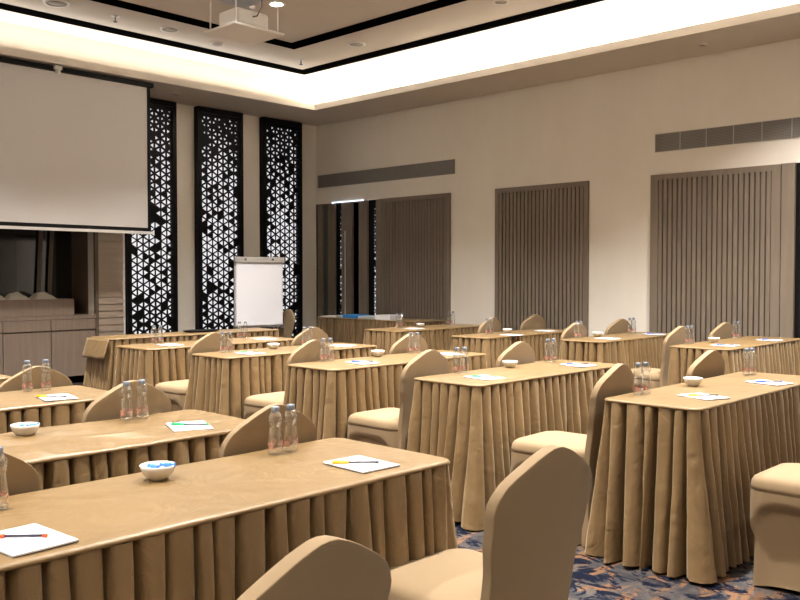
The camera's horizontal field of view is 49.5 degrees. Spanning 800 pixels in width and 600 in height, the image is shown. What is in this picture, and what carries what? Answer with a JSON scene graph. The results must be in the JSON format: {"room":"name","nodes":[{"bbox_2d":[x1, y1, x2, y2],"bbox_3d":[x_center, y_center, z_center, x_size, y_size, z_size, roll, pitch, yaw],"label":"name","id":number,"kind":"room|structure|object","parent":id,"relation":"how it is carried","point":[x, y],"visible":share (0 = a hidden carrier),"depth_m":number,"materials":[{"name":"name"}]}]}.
{"room":"event hall","nodes":[
{"label":"event hall","id":0,"kind":"room"},
{"bbox_2d":[88,103,316,331],"bbox_3d":[-5.946,-0.942,8.766,0.150,4.050,13.257,2,2,44],"label":"wall","id":1,"kind":"structure","parent":0,"point":[185,113],"depth_m":12.52,"materials":[{"name":"beige paint"}]},
{"bbox_2d":[71,228,87,313],"bbox_3d":[-4.974,-0.198,10.235,0.450,2.480,2.550,2,2,44],"label":"trim","id":2,"kind":"structure","parent":1,"relation":"attached to","point":[79,240],"depth_m":11.12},
{"bbox_2d":[93,232,98,335],"bbox_3d":[-3.812,-0.801,10.859,0.040,3.650,0.045,2,2,44],"label":"trim","id":3,"kind":"structure","parent":1,"relation":"attached to","point":[95,234],"depth_m":10.86,"materials":[{"name":"brown wood"}]},
{"bbox_2d":[98,229,122,335],"bbox_3d":[-3.682,-0.804,10.995,0.040,3.650,0.330,2,2,44],"label":"trim","id":4,"kind":"structure","parent":1,"relation":"attached to","point":[110,251],"depth_m":11.00,"materials":[{"name":"brown wood"}]},
{"bbox_2d":[121,233,125,334],"bbox_3d":[-3.556,-0.808,11.119,0.050,3.650,0.025,2,2,44],"label":"trim","id":5,"kind":"structure","parent":1,"relation":"attached to","point":[123,235],"depth_m":11.12,"materials":[{"name":"white paint"}]},
{"bbox_2d":[125,98,177,334],"bbox_3d":[-3.269,-0.810,11.381,0.099,3.640,0.730,2,2,44],"label":"light panel","id":6,"kind":"object","parent":1,"relation":"attached to","point":[151,260],"visible":0.6,"depth_m":11.43,"materials":[{"name":"black paint"}]},
{"bbox_2d":[194,106,243,329],"bbox_3d":[-2.529,-0.832,12.153,0.099,3.640,0.750,2,2,44],"label":"light panel","id":7,"kind":"object","parent":1,"relation":"attached to","point":[218,134],"visible":0.71,"depth_m":12.10,"materials":[{"name":"black paint"}]},
{"bbox_2d":[259,117,302,337],"bbox_3d":[-1.770,-0.854,12.944,0.099,3.640,0.728,2,2,44],"label":"light panel","id":8,"kind":"object","parent":1,"relation":"attached to","point":[280,141],"visible":0.76,"depth_m":12.96,"materials":[{"name":"black paint"}]},
{"bbox_2d":[0,0,690,86],"bbox_3d":[-0.590,-2.876,3.712,14.900,0.100,13.457,2,2,44],"label":"ceiling","id":9,"kind":"structure","parent":0,"point":[298,20],"depth_m":9.39,"materials":[{"name":"paint"}]},
{"bbox_2d":[42,0,69,6],"bbox_3d":[-3.422,-2.957,8.633,0.260,0.014,0.260,2,2,44],"label":"ceiling speaker","id":10,"kind":"object","parent":9,"relation":"attached to","point":[54,3],"visible":1,"depth_m":8.64,"materials":[{"name":"white paint"}]},
{"bbox_2d":[46,1,66,5],"bbox_3d":[-3.422,-2.959,8.633,0.203,0.009,0.203,2,2,44],"label":"grille","id":11,"kind":"object","parent":10,"relation":"attached to","point":[51,3],"depth_m":8.64,"materials":[{"name":"beige plastic"}]},
{"bbox_2d":[160,26,179,32],"bbox_3d":[-2.536,-2.983,9.556,0.220,0.014,0.220,2,2,44],"label":"ceiling speaker","id":12,"kind":"object","parent":9,"relation":"attached to","point":[171,29],"visible":1,"depth_m":9.54,"materials":[{"name":"white paint"}]},
{"bbox_2d":[204,0,283,44],"bbox_3d":[-1.210,-2.485,6.718,0.410,0.850,0.470,2,2,44],"label":"ceiling projector","id":13,"kind":"object","parent":9,"relation":"hanging from","point":[238,24],"visible":1,"depth_m":6.68,"materials":[{"name":"white paint"}]},
{"bbox_2d":[267,1,285,6],"bbox_3d":[-1.237,-2.962,8.685,0.184,0.006,0.184,2,2,44],"label":"recessed light","id":14,"kind":"object","parent":9,"relation":"in","point":[272,3],"visible":0.93,"depth_m":8.69,"materials":[{"name":"white paint"}]},
{"bbox_2d":[90,0,466,48],"bbox_3d":[-0.581,-2.822,3.701,10.290,0.006,8.730,2,2,44],"label":"trim","id":15,"kind":"structure","parent":9,"relation":"attached to","point":[437,4],"depth_m":9.16,"materials":[{"name":"black"}]},
{"bbox_2d":[0,0,604,74],"bbox_3d":[-0.581,-2.822,3.701,12.150,0.006,10.610,2,2,44],"label":"trim","id":16,"kind":"structure","parent":9,"relation":"attached to","point":[575,3],"depth_m":9.80,"materials":[{"name":"black"}]},
{"bbox_2d":[347,41,365,46],"bbox_3d":[-0.512,-3.001,10.178,0.220,0.014,0.220,2,2,44],"label":"ceiling speaker","id":17,"kind":"object","parent":9,"relation":"attached to","point":[354,43],"visible":1,"depth_m":10.16,"materials":[{"name":"white paint"}]},
{"bbox_2d":[493,0,508,4],"bbox_3d":[1.000,-2.956,8.591,0.160,0.014,0.160,2,2,44],"label":"ceiling speaker","id":18,"kind":"object","parent":9,"relation":"attached to","point":[498,2],"visible":1,"depth_m":8.59,"materials":[{"name":"white paint"}]},
{"bbox_2d":[0,0,799,125],"bbox_3d":[-0.590,-2.626,3.719,14.500,0.400,13.057,2,2,44],"label":"ceiling","id":19,"kind":"structure","parent":0,"point":[674,32],"depth_m":10.05,"materials":[{"name":"paint"}]},
{"bbox_2d":[0,56,153,233],"bbox_3d":[-4.271,-1.661,9.130,0.176,1.808,3.730,2,2,44],"label":"projection screen","id":20,"kind":"object","parent":19,"relation":"hanging from","point":[75,145],"visible":1,"depth_m":9.76,"materials":[{"name":"white fabric"}]},
{"bbox_2d":[72,382,799,599],"bbox_3d":[-0.705,1.260,4.286,15.700,0.100,13.957,2,2,44],"label":"floor","id":21,"kind":"structure","parent":0,"point":[591,579],"depth_m":3.73,"materials":[{"name":"carpet"}]},
{"bbox_2d":[0,452,40,497],"bbox_3d":[-1.263,0.814,2.385,0.445,0.891,0.422,2,2,44],"label":"covered chair","id":22,"kind":"object","parent":21,"relation":"on","point":[22,477],"visible":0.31,"depth_m":2.33,"materials":[{"name":"brown fabric"}]},
{"bbox_2d":[0,225,71,298],"bbox_3d":[-5.147,-0.203,10.400,0.030,2.480,2.550,2,2,44],"label":"trim","id":23,"kind":"structure","parent":21,"relation":"on","point":[18,247],"depth_m":10.90,"materials":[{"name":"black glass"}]},
{"bbox_2d":[0,366,72,391],"bbox_3d":[-2.058,0.765,4.671,0.557,0.860,0.422,2,2,44],"label":"covered chair","id":24,"kind":"object","parent":21,"relation":"on","point":[57,379],"visible":0.11,"depth_m":4.46,"materials":[{"name":"brown fabric"}]},
{"bbox_2d":[0,313,95,382],"bbox_3d":[-4.900,0.624,10.187,0.645,0.840,2.490,2,2,44],"label":"base cabinet","id":25,"kind":"object","parent":21,"relation":"on","point":[59,339],"visible":0.77,"depth_m":10.41,"materials":[{"name":"beige wood"}]},
{"bbox_2d":[0,313,95,321],"bbox_3d":[-4.900,0.224,10.175,0.645,0.040,2.490,2,2,44],"label":"countertop","id":26,"kind":"structure","parent":25,"relation":"on","point":[76,316],"depth_m":10.41,"materials":[{"name":"beige wood"}]},
{"bbox_2d":[0,298,73,316],"bbox_3d":[-4.958,0.104,10.165,0.340,0.200,2.200,2,2,44],"label":"step","id":27,"kind":"structure","parent":26,"relation":"on","point":[59,306],"depth_m":10.51,"materials":[{"name":"beige wood"}]},
{"bbox_2d":[5,292,29,299],"bbox_3d":[-4.647,-0.050,10.472,0.240,0.092,0.260,2,2,44],"label":"linens","id":28,"kind":"object","parent":27,"relation":"on","point":[16,295],"visible":0.91,"depth_m":10.40,"materials":[{"name":"beige fabric"}]},
{"bbox_2d":[29,292,56,299],"bbox_3d":[-4.425,-0.056,10.703,0.240,0.090,0.290,2,2,44],"label":"linens","id":29,"kind":"object","parent":27,"relation":"on","point":[40,295],"visible":0.91,"depth_m":10.63,"materials":[{"name":"beige fabric"}]},
{"bbox_2d":[36,227,53,294],"bbox_3d":[-4.497,-0.543,10.990,0.020,1.451,0.266,2,2,44],"label":"leaning boards","id":30,"kind":"object","parent":26,"relation":"on","point":[51,234],"visible":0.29,"depth_m":11.01,"materials":[{"name":"brown wood"}]},
{"bbox_2d":[0,385,107,433],"bbox_3d":[-2.023,0.841,3.881,0.800,0.748,1.704,2,2,44],"label":"table","id":31,"kind":"object","parent":21,"relation":"on","point":[15,406],"visible":0.24,"depth_m":3.97,"materials":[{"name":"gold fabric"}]},
{"bbox_2d":[22,360,32,391],"bbox_3d":[-1.857,0.379,4.318,0.049,0.154,0.050,2,2,44],"label":"water bottle","id":32,"kind":"object","parent":31,"relation":"on","point":[25,361],"visible":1,"depth_m":4.31,"materials":[{"name":"clear plastic"}]},
{"bbox_2d":[41,359,50,390],"bbox_3d":[-1.783,0.377,4.365,0.049,0.154,0.050,2,2,44],"label":"water bottle","id":33,"kind":"object","parent":31,"relation":"on","point":[44,360],"visible":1,"depth_m":4.36,"materials":[{"name":"clear plastic"}]},
{"bbox_2d":[35,393,77,401],"bbox_3d":[-1.620,0.460,4.090,0.145,0.006,0.190,-1,2,-36],"label":"notepad","id":34,"kind":"object","parent":31,"relation":"on","point":[69,397],"visible":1,"depth_m":4.04,"materials":[{"name":"grey paper"}]},
{"bbox_2d":[0,409,245,489],"bbox_3d":[-1.216,0.858,3.050,0.802,0.761,1.727,2,2,44],"label":"table","id":35,"kind":"object","parent":21,"relation":"on","point":[69,454],"visible":0.31,"depth_m":3.05,"materials":[{"name":"beige fabric"}]},
{"bbox_2d":[10,422,39,435],"bbox_3d":[-1.352,0.469,3.126,0.100,0.044,0.100,2,2,44],"label":"candy bowl","id":36,"kind":"object","parent":35,"relation":"on","point":[18,430],"visible":0.95,"depth_m":3.10,"materials":[{"name":"grey ceramic"}]},
{"bbox_2d":[120,381,132,420],"bbox_3d":[-1.093,0.403,3.461,0.049,0.154,0.050,2,2,44],"label":"water bottle","id":37,"kind":"object","parent":35,"relation":"on","point":[125,383],"visible":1,"depth_m":3.45,"materials":[{"name":"clear plastic"}]},
{"bbox_2d":[136,379,148,417],"bbox_3d":[-1.048,0.401,3.522,0.049,0.154,0.050,2,2,44],"label":"water bottle","id":38,"kind":"object","parent":35,"relation":"on","point":[141,381],"visible":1,"depth_m":3.51,"materials":[{"name":"clear plastic"}]},
{"bbox_2d":[166,420,213,431],"bbox_3d":[-0.804,0.482,3.308,0.145,0.006,0.190,-1,2,-24],"label":"notepad","id":39,"kind":"object","parent":35,"relation":"on","point":[175,428],"visible":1,"depth_m":3.27,"materials":[{"name":"grey paper"}]},
{"bbox_2d":[171,423,208,424],"bbox_3d":[-0.802,0.473,3.311,0.142,0.011,0.009,0,2,-1],"label":"pen","id":40,"kind":"object","parent":39,"relation":"on","point":[171,423],"visible":1,"depth_m":3.31,"materials":[{"name":"green plastic"}]},
{"bbox_2d":[82,380,170,422],"bbox_3d":[-1.302,0.774,3.784,0.557,0.891,0.422,1,2,42],"label":"covered chair","id":41,"kind":"object","parent":21,"relation":"on","point":[106,406],"visible":0.06,"depth_m":3.58,"materials":[{"name":"brown fabric"}]},
{"bbox_2d":[83,328,278,390],"bbox_3d":[-2.132,0.703,8.786,0.647,0.749,2.150,2,2,44],"label":"table","id":42,"kind":"object","parent":21,"relation":"on","point":[99,373],"visible":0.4,"depth_m":8.17,"materials":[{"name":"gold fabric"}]},
{"bbox_2d":[82,337,108,359],"bbox_3d":[-2.829,0.451,8.046,0.420,0.185,0.061,2,2,44],"label":"table cloth","id":43,"kind":"object","parent":42,"relation":"hanging from","point":[95,348],"visible":1,"depth_m":8.04,"materials":[{"name":"beige fabric"}]},
{"bbox_2d":[183,329,219,332],"bbox_3d":[-2.047,0.318,8.931,0.256,0.018,0.416,2,2,44],"label":"serving tray","id":44,"kind":"object","parent":42,"relation":"on","point":[194,330],"visible":1,"depth_m":8.92,"materials":[{"name":"black paint"}]},
{"bbox_2d":[155,332,232,411],"bbox_3d":[-1.624,0.689,6.827,0.557,0.891,0.422,1,2,40],"label":"covered chair","id":45,"kind":"object","parent":21,"relation":"on","point":[176,391],"visible":0.23,"depth_m":6.65,"materials":[{"name":"brown fabric"}]},
{"bbox_2d":[165,393,185,411],"bbox_3d":[-1.668,0.924,6.870,0.442,0.413,0.422,1,2,40],"label":"drape","id":46,"kind":"object","parent":45,"relation":"hanging from","point":[177,400],"depth_m":6.64,"materials":[{"name":"brown fabric"}]},
{"bbox_2d":[114,336,293,386],"bbox_3d":[-1.644,0.737,7.577,0.751,0.749,1.754,2,2,44],"label":"table","id":47,"kind":"object","parent":21,"relation":"on","point":[154,363],"visible":0.28,"depth_m":7.02,"materials":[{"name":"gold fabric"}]},
{"bbox_2d":[0,438,457,599],"bbox_3d":[-0.550,0.883,2.394,0.760,0.748,1.706,2,2,44],"label":"table","id":48,"kind":"object","parent":21,"relation":"on","point":[209,530],"visible":0.77,"depth_m":2.23,"materials":[{"name":"beige fabric"}]},
{"bbox_2d":[0,446,8,509],"bbox_3d":[-0.994,0.440,2.141,0.049,0.154,0.050,2,2,44],"label":"water bottle","id":49,"kind":"object","parent":48,"relation":"on","point":[1,447],"visible":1,"depth_m":2.14,"materials":[{"name":"clear plastic"}]},
{"bbox_2d":[0,523,78,557],"bbox_3d":[-0.817,0.522,1.887,0.190,0.006,0.145,1,2,40],"label":"notepad","id":50,"kind":"object","parent":48,"relation":"on","point":[13,547],"visible":1,"depth_m":1.86,"materials":[{"name":"grey paper"}]},
{"bbox_2d":[0,533,47,537],"bbox_3d":[-0.842,0.513,1.891,0.142,0.011,0.009,0,2,-3],"label":"pen","id":51,"kind":"object","parent":50,"relation":"on","point":[43,534],"visible":1,"depth_m":1.89,"materials":[{"name":"orange"}]},
{"bbox_2d":[139,461,174,480],"bbox_3d":[-0.688,0.488,2.462,0.100,0.044,0.100,2,2,44],"label":"candy bowl","id":52,"kind":"object","parent":48,"relation":"on","point":[162,473],"visible":0.92,"depth_m":2.43,"materials":[{"name":"grey ceramic"}]},
{"bbox_2d":[159,462,175,466],"bbox_3d":[-0.659,0.468,2.462,0.045,0.016,0.015,0,2,8],"label":"candy","id":53,"kind":"object","parent":52,"relation":"in","point":[166,464],"visible":0.95,"depth_m":2.46,"materials":[{"name":"blue plastic"}]},
{"bbox_2d":[268,406,282,454],"bbox_3d":[-0.403,0.421,2.800,0.049,0.154,0.050,2,2,44],"label":"water bottle","id":54,"kind":"object","parent":48,"relation":"on","point":[274,409],"visible":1,"depth_m":2.79,"materials":[{"name":"clear plastic"}]},
{"bbox_2d":[283,404,297,451],"bbox_3d":[-0.358,0.420,2.846,0.049,0.154,0.050,2,2,44],"label":"water bottle","id":55,"kind":"object","parent":48,"relation":"on","point":[290,407],"visible":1,"depth_m":2.84,"materials":[{"name":"clear plastic"}]},
{"bbox_2d":[323,455,399,473],"bbox_3d":[-0.119,0.501,2.644,0.145,0.006,0.190,-2,2,-43],"label":"notepad","id":56,"kind":"object","parent":48,"relation":"on","point":[363,468],"visible":0.93,"depth_m":2.61,"materials":[{"name":"grey paper"}]},
{"bbox_2d":[332,460,378,463],"bbox_3d":[-0.135,0.492,2.637,0.142,0.011,0.009,0,2,-3],"label":"pen","id":57,"kind":"object","parent":56,"relation":"on","point":[333,461],"visible":1,"depth_m":2.63,"materials":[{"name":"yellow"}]},
{"bbox_2d":[233,257,283,328],"bbox_3d":[-1.853,0.254,10.701,0.670,1.560,0.549,-1,2,-38],"label":"flip chart","id":58,"kind":"object","parent":21,"relation":"on","point":[258,281],"visible":0.77,"depth_m":10.48,"materials":[{"name":"white paper"}]},
{"bbox_2d":[219,404,316,457],"bbox_3d":[-0.571,0.794,3.093,0.445,0.891,0.422,2,2,44],"label":"covered chair","id":59,"kind":"object","parent":21,"relation":"on","point":[251,435],"visible":0.12,"depth_m":2.91,"materials":[{"name":"brown fabric"}]},
{"bbox_2d":[184,343,376,418],"bbox_3d":[-0.869,0.758,6.830,0.694,0.749,1.718,2,2,44],"label":"table","id":60,"kind":"object","parent":21,"relation":"on","point":[218,383],"visible":0.33,"depth_m":6.30,"materials":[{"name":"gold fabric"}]},
{"bbox_2d":[277,309,294,337],"bbox_3d":[-1.648,0.569,11.091,0.557,0.891,0.422,-1,2,-36],"label":"covered chair","id":61,"kind":"object","parent":21,"relation":"on","point":[286,331],"visible":0.11,"depth_m":11.16,"materials":[{"name":"brown fabric"}]},
{"bbox_2d":[244,340,332,418],"bbox_3d":[-0.779,0.710,6.076,0.557,0.891,0.422,1,2,41],"label":"covered chair","id":62,"kind":"object","parent":21,"relation":"on","point":[310,351],"visible":0.23,"depth_m":5.93,"materials":[{"name":"brown fabric"}]},
{"bbox_2d":[244,405,261,418],"bbox_3d":[-0.822,0.945,6.120,0.442,0.413,0.422,1,2,41],"label":"drape","id":63,"kind":"object","parent":62,"relation":"hanging from","point":[249,410],"depth_m":6.03,"materials":[{"name":"brown fabric"}]},
{"bbox_2d":[291,327,328,345],"bbox_3d":[-0.924,0.668,7.558,0.557,0.891,0.422,2,2,44],"label":"covered chair","id":64,"kind":"object","parent":21,"relation":"on","point":[316,333],"visible":0.08,"depth_m":7.33,"materials":[{"name":"brown fabric"}]},
{"bbox_2d":[237,535,391,599],"bbox_3d":[-0.325,0.835,1.618,0.557,0.891,0.422,1,2,41],"label":"covered chair","id":65,"kind":"object","parent":21,"relation":"on","point":[324,567],"visible":1,"depth_m":1.43,"materials":[{"name":"brown fabric"}]},
{"bbox_2d":[317,317,445,343],"bbox_3d":[-0.283,0.621,11.724,2.098,0.749,0.811,2,2,44],"label":"table","id":66,"kind":"object","parent":21,"relation":"on","point":[341,330],"visible":0.34,"depth_m":11.62,"materials":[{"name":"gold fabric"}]},
{"bbox_2d":[343,314,368,317],"bbox_3d":[-0.603,0.221,11.894,0.260,0.045,0.260,1,2,41],"label":"folder","id":67,"kind":"object","parent":66,"relation":"on","point":[344,315],"visible":0.84,"depth_m":11.83,"materials":[{"name":"blue plastic"}]},
{"bbox_2d":[375,314,400,319],"bbox_3d":[-0.154,0.226,11.437,0.260,0.060,0.220,1,2,41],"label":"box","id":68,"kind":"object","parent":66,"relation":"on","point":[384,316],"visible":0.95,"depth_m":11.36,"materials":[{"name":"white"}]},
{"bbox_2d":[283,350,486,439],"bbox_3d":[-0.045,0.780,6.061,0.695,0.749,1.737,2,2,44],"label":"table","id":69,"kind":"object","parent":21,"relation":"on","point":[328,392],"visible":0.34,"depth_m":5.54,"materials":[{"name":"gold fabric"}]},
{"bbox_2d":[346,361,379,364],"bbox_3d":[-0.247,0.414,5.723,0.145,0.006,0.190,-1,2,-36],"label":"notepad","id":70,"kind":"object","parent":69,"relation":"on","point":[351,362],"visible":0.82,"depth_m":5.69,"materials":[{"name":"grey paper"}]},
{"bbox_2d":[371,350,384,356],"bbox_3d":[-0.158,0.383,6.205,0.100,0.044,0.100,2,2,44],"label":"candy bowl","id":71,"kind":"object","parent":69,"relation":"on","point":[377,353],"visible":1,"depth_m":6.17,"materials":[{"name":"grey ceramic"}]},
{"bbox_2d":[347,349,449,449],"bbox_3d":[-0.006,0.732,5.294,0.557,0.891,0.422,2,2,44],"label":"covered chair","id":72,"kind":"object","parent":21,"relation":"on","point":[389,427],"visible":0.41,"depth_m":5.09,"materials":[{"name":"brown fabric"}]},
{"bbox_2d":[347,424,397,447],"bbox_3d":[-0.048,0.967,5.340,0.442,0.413,0.422,2,2,44],"label":"drape","id":73,"kind":"object","parent":72,"relation":"hanging from","point":[368,433],"depth_m":5.16,"materials":[{"name":"brown fabric"}]},
{"bbox_2d":[389,333,427,354],"bbox_3d":[-0.094,0.691,6.762,0.557,0.891,0.422,2,2,44],"label":"covered chair","id":74,"kind":"object","parent":21,"relation":"on","point":[401,346],"visible":0.13,"depth_m":6.54,"materials":[{"name":"brown fabric"}]},
{"bbox_2d":[363,324,479,354],"bbox_3d":[0.326,0.676,9.729,0.750,0.749,1.716,2,2,44],"label":"table","id":75,"kind":"object","parent":21,"relation":"on","point":[437,337],"visible":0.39,"depth_m":9.35,"materials":[{"name":"beige fabric"}]},
{"bbox_2d":[477,317,500,333],"bbox_3d":[0.772,0.620,9.267,0.557,0.891,0.422,1,2,40],"label":"covered chair","id":76,"kind":"object","parent":21,"relation":"on","point":[488,324],"visible":0.07,"depth_m":9.06,"materials":[{"name":"brown fabric"}]},
{"bbox_2d":[388,445,591,599],"bbox_3d":[0.219,0.813,2.420,0.422,0.891,0.557,-1,2,-42],"label":"covered chair","id":77,"kind":"object","parent":21,"relation":"on","point":[534,518],"visible":0.95,"depth_m":2.24,"materials":[{"name":"brown fabric"}]},
{"bbox_2d":[450,329,563,367],"bbox_3d":[1.172,0.704,8.772,0.637,0.749,1.699,2,2,44],"label":"table","id":78,"kind":"object","parent":21,"relation":"on","point":[493,344],"visible":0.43,"depth_m":8.36,"materials":[{"name":"beige fabric"}]},
{"bbox_2d":[407,360,614,530],"bbox_3d":[0.756,0.801,5.288,0.730,0.749,1.756,2,2,44],"label":"table","id":79,"kind":"object","parent":21,"relation":"on","point":[474,424],"visible":0.59,"depth_m":4.76,"materials":[{"name":"beige fabric"}]},
{"bbox_2d":[464,375,504,380],"bbox_3d":[0.478,0.438,4.890,0.145,0.006,0.190,-1,2,-36],"label":"notepad","id":80,"kind":"object","parent":79,"relation":"on","point":[478,378],"visible":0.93,"depth_m":4.87,"materials":[{"name":"grey paper"}]},
{"bbox_2d":[502,360,517,367],"bbox_3d":[0.693,0.404,5.446,0.100,0.044,0.100,2,2,44],"label":"candy bowl","id":81,"kind":"object","parent":79,"relation":"on","point":[507,363],"visible":1,"depth_m":5.42,"materials":[{"name":"grey ceramic"}]},
{"bbox_2d":[559,363,596,367],"bbox_3d":[1.143,0.418,5.569,0.145,0.006,0.190,-1,2,-36],"label":"notepad","id":82,"kind":"object","parent":79,"relation":"on","point":[576,364],"visible":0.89,"depth_m":5.52,"materials":[{"name":"grey paper"}]},
{"bbox_2d":[495,341,534,367],"bbox_3d":[0.610,0.714,5.922,0.557,0.891,0.422,2,2,44],"label":"covered chair","id":83,"kind":"object","parent":21,"relation":"on","point":[520,351],"visible":0.14,"depth_m":5.71,"materials":[{"name":"brown fabric"}]},
{"bbox_2d":[520,315,545,329],"bbox_3d":[1.359,0.602,9.906,0.422,0.891,0.557,-1,2,-38],"label":"covered chair","id":84,"kind":"object","parent":21,"relation":"on","point":[534,321],"visible":0.12,"depth_m":9.67,"materials":[{"name":"brown fabric"}]},
{"bbox_2d":[534,322,586,362],"bbox_3d":[1.485,0.645,8.365,0.557,0.891,0.422,2,2,44],"label":"covered chair","id":85,"kind":"object","parent":21,"relation":"on","point":[569,332],"visible":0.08,"depth_m":8.13,"materials":[{"name":"brown fabric"}]},
{"bbox_2d":[511,363,634,547],"bbox_3d":[0.895,0.755,4.471,0.557,0.891,0.422,1,2,41],"label":"covered chair","id":86,"kind":"object","parent":21,"relation":"on","point":[618,380],"visible":0.41,"depth_m":4.26,"materials":[{"name":"brown fabric"}]},
{"bbox_2d":[511,451,581,544],"bbox_3d":[0.852,0.990,4.515,0.442,0.413,0.422,1,2,41],"label":"drape","id":87,"kind":"object","parent":86,"relation":"hanging from","point":[517,457],"depth_m":4.44,"materials":[{"name":"brown fabric"}]},
{"bbox_2d":[559,332,668,368],"bbox_3d":[2.128,0.718,8.275,0.652,0.749,1.662,2,2,44],"label":"table","id":88,"kind":"object","parent":21,"relation":"on","point":[632,348],"visible":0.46,"depth_m":7.86,"materials":[{"name":"beige fabric"}]},
{"bbox_2d":[604,318,631,334],"bbox_3d":[2.085,0.628,9.002,0.422,0.891,0.557,-1,2,-38],"label":"covered chair","id":89,"kind":"object","parent":21,"relation":"on","point":[619,326],"visible":0.1,"depth_m":8.76,"materials":[{"name":"brown fabric"}]},
{"bbox_2d":[631,326,691,391],"bbox_3d":[2.270,0.664,7.708,0.422,0.891,0.557,-1,2,-40],"label":"covered chair","id":90,"kind":"object","parent":21,"relation":"on","point":[659,377],"visible":0.31,"depth_m":7.49,"materials":[{"name":"brown fabric"}]},
{"bbox_2d":[633,379,659,391],"bbox_3d":[2.233,0.899,7.759,0.422,0.413,0.442,-1,2,-40],"label":"drape","id":91,"kind":"object","parent":90,"relation":"hanging from","point":[655,383],"depth_m":7.53,"materials":[{"name":"brown fabric"}]},
{"bbox_2d":[585,371,799,583],"bbox_3d":[1.678,0.823,4.509,0.704,0.749,1.830,2,2,44],"label":"table","id":92,"kind":"object","parent":21,"relation":"on","point":[674,473],"visible":0.9,"depth_m":3.94,"materials":[{"name":"beige fabric"}]},
{"bbox_2d":[641,362,650,393],"bbox_3d":[1.201,0.381,4.234,0.049,0.154,0.050,2,2,44],"label":"water bottle","id":93,"kind":"object","parent":92,"relation":"on","point":[644,363],"visible":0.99,"depth_m":4.22,"materials":[{"name":"clear plastic"}]},
{"bbox_2d":[683,377,702,385],"bbox_3d":[1.539,0.429,4.551,0.100,0.044,0.100,2,2,44],"label":"candy bowl","id":94,"kind":"object","parent":92,"relation":"on","point":[690,381],"visible":1,"depth_m":4.52,"materials":[{"name":"grey ceramic"}]},
{"bbox_2d":[677,393,729,400],"bbox_3d":[1.442,0.459,4.119,0.145,0.006,0.190,-1,2,-26],"label":"notepad","id":95,"kind":"object","parent":92,"relation":"on","point":[706,398],"visible":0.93,"depth_m":4.07,"materials":[{"name":"grey paper"}]},
{"bbox_2d":[745,380,793,385],"bbox_3d":[1.982,0.444,4.653,0.145,0.006,0.190,-1,2,-34],"label":"notepad","id":96,"kind":"object","parent":92,"relation":"on","point":[753,381],"visible":0.89,"depth_m":4.61,"materials":[{"name":"grey paper"}]},
{"bbox_2d":[686,350,724,378],"bbox_3d":[1.651,0.733,5.273,0.422,0.891,0.557,-1,2,-42],"label":"covered chair","id":97,"kind":"object","parent":21,"relation":"on","point":[711,363],"visible":0.08,"depth_m":5.04,"materials":[{"name":"brown fabric"}]},
{"bbox_2d":[708,322,734,340],"bbox_3d":[2.885,0.647,8.319,0.422,0.891,0.557,-1,2,-38],"label":"covered chair","id":98,"kind":"object","parent":21,"relation":"on","point":[725,330],"visible":0.12,"depth_m":8.08,"materials":[{"name":"brown fabric"}]},
{"bbox_2d":[667,336,799,385],"bbox_3d":[2.969,0.737,7.578,0.705,0.748,1.853,2,2,44],"label":"table","id":99,"kind":"object","parent":21,"relation":"on","point":[774,357],"visible":0.39,"depth_m":7.21,"materials":[{"name":"beige fabric"}]},
{"bbox_2d":[750,463,799,591],"bbox_3d":[1.817,0.778,3.656,0.557,0.891,0.422,2,2,44],"label":"covered chair","id":100,"kind":"object","parent":21,"relation":"on","point":[775,491],"visible":1,"depth_m":3.65,"materials":[{"name":"brown fabric"}]},
{"bbox_2d":[316,38,799,336],"bbox_3d":[3.995,-0.935,8.513,14.850,4.050,0.162,2,2,44],"label":"wall","id":101,"kind":"structure","parent":0,"point":[600,130],"depth_m":10.32,"materials":[{"name":"beige paint"}]},
{"bbox_2d":[316,202,358,319],"bbox_3d":[-0.650,-0.285,13.225,1.650,2.485,0.480,2,2,44],"label":"trim","id":102,"kind":"structure","parent":101,"relation":"attached to","point":[356,204],"depth_m":13.53,"materials":[{"name":"brown wood"}]},
{"bbox_2d":[318,159,454,187],"bbox_3d":[-0.272,-1.803,12.478,2.770,0.193,0.012,2,2,44],"label":"air vent","id":103,"kind":"object","parent":101,"relation":"in","point":[444,167],"visible":1,"depth_m":12.37,"materials":[{"name":"grey"}]},
{"bbox_2d":[378,193,450,323],"bbox_3d":[0.183,-0.227,12.073,1.350,2.435,0.030,2,2,44],"label":"wall panel","id":104,"kind":"object","parent":101,"relation":"attached to","point":[414,232],"visible":0.7,"depth_m":12.01,"materials":[{"name":"beige wood"}]},
{"bbox_2d":[495,181,588,336],"bbox_3d":[1.710,-0.186,10.610,1.360,2.435,0.030,2,2,44],"label":"wall panel","id":105,"kind":"object","parent":101,"relation":"attached to","point":[542,231],"visible":0.58,"depth_m":10.56,"materials":[{"name":"beige wood"}]},
{"bbox_2d":[649,164,781,342],"bbox_3d":[3.276,-0.144,9.108,1.400,2.435,0.030,2,2,44],"label":"wall panel","id":106,"kind":"object","parent":101,"relation":"attached to","point":[715,235],"visible":0.58,"depth_m":9.05,"materials":[{"name":"beige wood"}]},
{"bbox_2d":[655,117,799,151],"bbox_3d":[3.960,-1.689,8.420,3.200,0.193,0.014,2,2,44],"label":"air vent","id":107,"kind":"object","parent":101,"relation":"in","point":[790,127],"visible":1,"depth_m":8.95,"materials":[{"name":"grey metal"}]},
{"bbox_2d":[780,163,799,337],"bbox_3d":[4.191,-0.119,8.217,1.125,2.435,0.050,2,2,44],"label":"door","id":108,"kind":"structure","parent":101,"relation":"in","point":[788,187],"depth_m":8.52,"materials":[{"name":"beige wood"}]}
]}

